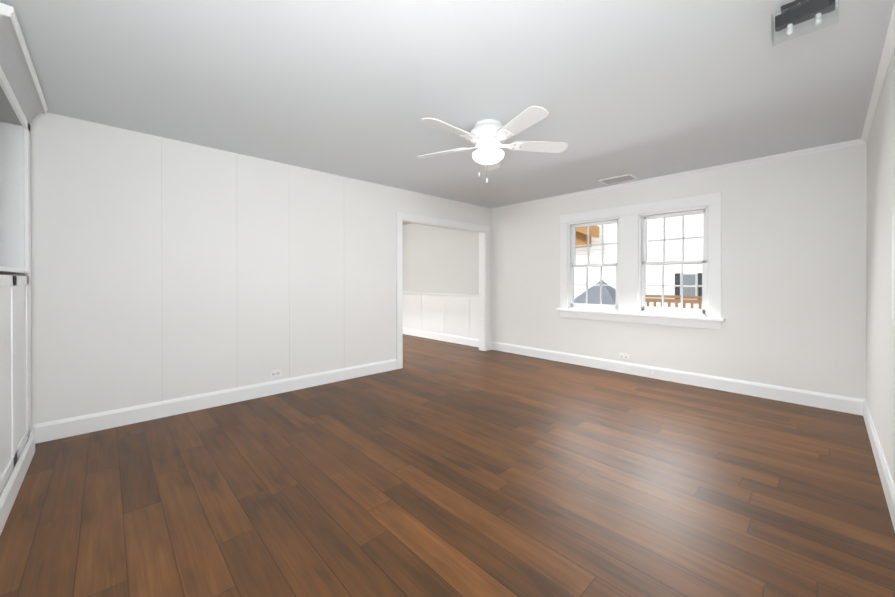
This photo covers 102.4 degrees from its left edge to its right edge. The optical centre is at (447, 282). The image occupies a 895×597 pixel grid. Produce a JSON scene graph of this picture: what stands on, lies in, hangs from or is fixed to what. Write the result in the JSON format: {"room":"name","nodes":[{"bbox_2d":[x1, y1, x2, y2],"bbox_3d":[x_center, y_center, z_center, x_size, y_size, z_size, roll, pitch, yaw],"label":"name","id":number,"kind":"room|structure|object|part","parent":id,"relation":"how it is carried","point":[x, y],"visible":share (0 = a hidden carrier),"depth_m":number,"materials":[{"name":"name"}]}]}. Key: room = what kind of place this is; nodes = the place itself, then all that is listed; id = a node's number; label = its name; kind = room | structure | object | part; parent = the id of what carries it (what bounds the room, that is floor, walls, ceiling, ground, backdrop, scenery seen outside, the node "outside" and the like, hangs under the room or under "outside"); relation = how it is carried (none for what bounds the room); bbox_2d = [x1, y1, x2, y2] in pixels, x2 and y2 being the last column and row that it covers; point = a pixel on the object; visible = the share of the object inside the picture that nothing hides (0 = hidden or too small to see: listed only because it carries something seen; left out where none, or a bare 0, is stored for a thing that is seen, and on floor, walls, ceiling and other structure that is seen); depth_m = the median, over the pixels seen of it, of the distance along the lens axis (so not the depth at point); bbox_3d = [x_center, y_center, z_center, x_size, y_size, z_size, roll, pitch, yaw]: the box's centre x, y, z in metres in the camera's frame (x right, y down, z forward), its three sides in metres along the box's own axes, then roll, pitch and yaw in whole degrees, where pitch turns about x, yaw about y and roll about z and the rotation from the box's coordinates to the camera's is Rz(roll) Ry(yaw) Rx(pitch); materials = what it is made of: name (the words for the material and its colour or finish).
{"room":"empty living room","nodes":[
{"label":"empty living room","id":0,"kind":"room"},
{"bbox_2d":[0,195,31,494],"bbox_3d":[-1.621,-0.036,1.042,0.120,2.440,4.230,0,0,-44],"label":"wall","id":1,"kind":"structure","parent":0,"point":[31,404],"depth_m":2.38,"materials":[{"name":"paint"}]},
{"bbox_2d":[30,112,491,424],"bbox_3d":[-1.214,-0.050,4.427,5.370,2.440,0.120,0,0,-44],"label":"wall","id":2,"kind":"structure","parent":0,"point":[203,271],"depth_m":3.28,"materials":[{"name":"paint"}]},
{"bbox_2d":[161,138,162,400],"bbox_3d":[-2.489,-0.109,3.133,0.002,2.290,0.002,0,0,-44],"label":"joint","id":3,"kind":"object","parent":2,"relation":"attached to","point":[161,138],"depth_m":3.13,"materials":[{"name":"paint"}]},
{"bbox_2d":[33,359,396,443],"bbox_3d":[-1.857,1.103,3.728,3.230,0.140,0.016,0,0,-44],"label":"baseboard","id":4,"kind":"structure","parent":2,"relation":"attached to","point":[64,428],"depth_m":3.26,"materials":[{"name":"paint"}]},
{"bbox_2d":[270,369,281,377],"bbox_3d":[-1.805,0.958,3.782,0.116,0.072,0.008,0,0,-44],"label":"outlet","id":5,"kind":"object","parent":2,"relation":"attached to","point":[275,373],"visible":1,"depth_m":3.78,"materials":[{"name":"paint"}]},
{"bbox_2d":[289,301,289,377],"bbox_3d":[-1.706,-0.113,3.877,0.002,2.290,0.002,0,0,-44],"label":"joint","id":6,"kind":"object","parent":2,"relation":"attached to","point":[289,301],"depth_m":3.88,"materials":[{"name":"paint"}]},
{"bbox_2d":[396,212,488,368],"bbox_3d":[-0.036,0.106,5.546,1.920,2.120,0.166,0,0,-44],"label":"door frame","id":7,"kind":"structure","parent":2,"relation":"attached to","point":[400,216],"depth_m":5.53,"materials":[{"name":"paint"}]},
{"bbox_2d":[402,224,478,338],"bbox_3d":[-0.511,-0.063,7.577,0.012,2.440,3.480,0,0,-44],"label":"wall","id":8,"kind":"structure","parent":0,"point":[439,260],"depth_m":7.19,"materials":[{"name":"paint"}]},
{"bbox_2d":[403,328,478,346],"bbox_3d":[-0.521,1.087,7.572,0.016,0.140,3.480,0,0,-44],"label":"baseboard","id":9,"kind":"structure","parent":8,"relation":"attached to","point":[448,338],"depth_m":7.09,"materials":[{"name":"paint"}]},
{"bbox_2d":[403,292,478,337],"bbox_3d":[-0.526,0.612,7.565,0.030,0.810,3.480,0,0,-44],"label":"trim","id":10,"kind":"structure","parent":8,"relation":"attached to","point":[442,295],"depth_m":7.12,"materials":[{"name":"paint"}]},
{"bbox_2d":[0,334,894,596],"bbox_3d":[-1.032,1.222,4.088,5.820,0.100,8.070,0,0,-44],"label":"floor","id":11,"kind":"structure","parent":0,"point":[434,468],"depth_m":1.99,"materials":[{"name":"brown wood"}]},
{"bbox_2d":[0,3,47,534],"bbox_3d":[-2.556,-0.032,1.954,0.418,2.425,1.296,0,0,-44],"label":"wall shelving","id":12,"kind":"object","parent":11,"relation":"on","point":[23,104],"visible":1,"depth_m":2.20,"materials":[{"name":"paint"}]},
{"bbox_2d":[0,0,894,224],"bbox_3d":[-1.032,-1.328,4.077,5.820,0.120,8.070,0,0,-44],"label":"ceiling","id":13,"kind":"structure","parent":0,"point":[638,89],"depth_m":2.23,"materials":[{"name":"paint"}]},
{"bbox_2d":[417,106,567,182],"bbox_3d":[0.286,-1.019,2.849,1.220,0.488,1.274,0,0,-44],"label":"ceiling fan","id":14,"kind":"object","parent":13,"relation":"hanging from","point":[487,137],"visible":1,"depth_m":2.78,"materials":[{"name":"white"}]},
{"bbox_2d":[598,174,637,184],"bbox_3d":[2.092,-1.263,4.417,0.260,0.014,0.380,0,0,-44],"label":"ceiling vent","id":15,"kind":"object","parent":13,"relation":"in","point":[618,179],"visible":1,"depth_m":4.40,"materials":[{"name":"metal"}]},
{"bbox_2d":[771,0,838,45],"bbox_3d":[1.591,-1.191,1.605,0.084,0.135,0.210,0,0,-44],"label":"ceiling light fixture","id":16,"kind":"object","parent":13,"relation":"attached to","point":[792,14],"visible":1,"depth_m":1.60,"materials":[{"name":"grey metal"}]},
{"bbox_2d":[492,143,866,399],"bbox_3d":[1.035,-0.057,6.045,0.120,2.440,8.070,0,0,-44],"label":"wall","id":17,"kind":"structure","parent":0,"point":[793,276],"depth_m":3.71,"materials":[{"name":"paint"}]},
{"bbox_2d":[619,353,628,359],"bbox_3d":[2.279,0.954,4.645,0.008,0.072,0.116,0,0,-44],"label":"outlet","id":18,"kind":"object","parent":17,"relation":"attached to","point":[623,356],"visible":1,"depth_m":4.65,"materials":[{"name":"paint"}]},
{"bbox_2d":[556,308,724,329],"bbox_3d":[2.307,0.450,4.587,0.085,0.129,1.976,0,0,-44],"label":"window sill","id":19,"kind":"structure","parent":17,"relation":"attached to","point":[684,321],"depth_m":4.42,"materials":[{"name":"paint"}]},
{"bbox_2d":[560,192,721,317],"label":"window","id":20,"kind":"structure","parent":17,"relation":"in","point":[628,282],"depth_m":4.52,"materials":[{"name":"paint"}]},
{"bbox_3d":[2.050,-0.232,4.995,0.151,1.240,0.710,0,0,-44],"label":"window sashes","id":21,"kind":"part","parent":20,"relation":"part of","materials":[{"name":"white wood"}]},
{"bbox_3d":[2.704,-0.229,4.306,0.151,1.240,0.710,0,0,-44],"label":"window sashes","id":22,"kind":"part","parent":20,"relation":"part of","materials":[{"name":"white wood"}]},
{"bbox_3d":[4.025,1.212,5.187,3.030,1.910,8.000,0,0,-44],"label":"deck railing","id":23,"kind":"part","parent":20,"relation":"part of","materials":[{"name":"brown wood"}]},
{"bbox_2d":[492,341,863,415],"bbox_3d":[2.225,1.099,4.697,0.016,0.140,4.230,0,0,-44],"label":"baseboard","id":24,"kind":"structure","parent":17,"relation":"attached to","point":[823,400],"depth_m":3.98,"materials":[{"name":"paint"}]},
{"bbox_2d":[491,139,865,210],"bbox_3d":[2.217,-1.250,4.681,0.036,0.042,4.230,0,0,-44],"label":"crown molding","id":25,"kind":"structure","parent":17,"relation":"attached to","point":[782,155],"depth_m":3.98,"materials":[{"name":"paint"}]},
{"bbox_2d":[866,50,894,485],"bbox_3d":[1.781,-0.037,1.272,5.370,2.440,0.120,0,0,-44],"label":"wall","id":26,"kind":"structure","parent":0,"point":[880,364],"depth_m":2.27,"materials":[{"name":"paint"}]},
{"bbox_2d":[861,2,894,142],"bbox_3d":[1.770,-1.236,1.365,5.250,0.042,0.036,0,0,-44],"label":"crown molding","id":27,"kind":"structure","parent":26,"relation":"attached to","point":[885,59],"depth_m":2.14,"materials":[{"name":"paint"}]},
{"bbox_2d":[863,400,894,530],"bbox_3d":[1.777,1.113,1.368,5.250,0.140,0.016,0,0,-44],"label":"baseboard","id":28,"kind":"structure","parent":26,"relation":"attached to","point":[888,486],"depth_m":2.15,"materials":[{"name":"paint"}]},
{"bbox_2d":[892,207,894,326],"bbox_3d":[1.944,-0.073,1.535,0.570,0.570,0.036,0,0,-44],"label":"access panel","id":29,"kind":"object","parent":26,"relation":"attached to","point":[893,267],"visible":1,"depth_m":1.67,"materials":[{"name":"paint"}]},
{"label":"outside","id":30,"kind":"structure","parent":0,"visible":0},
{"bbox_3d":[13.419,2.213,18.246,34.630,0.200,60.000,0,0,-44],"label":"ground","id":31,"kind":"structure","parent":30,"visible":0},
{"bbox_2d":[574,280,615,304],"bbox_3d":[4.763,1.033,11.113,3.360,2.220,3.360,0,0,-44],"label":"shed","id":32,"kind":"object","parent":31,"relation":"on","point":[607,294],"depth_m":10.78,"materials":[{"name":"paint"}]},
{"bbox_2d":[574,213,702,308],"bbox_3d":[11.073,-2.133,17.380,7.200,8.500,26.000,0,0,-44],"label":"neighbouring house","id":33,"kind":"structure","parent":31,"relation":"on","point":[694,274],"depth_m":15.79,"materials":[{"name":"paint"}]}
]}

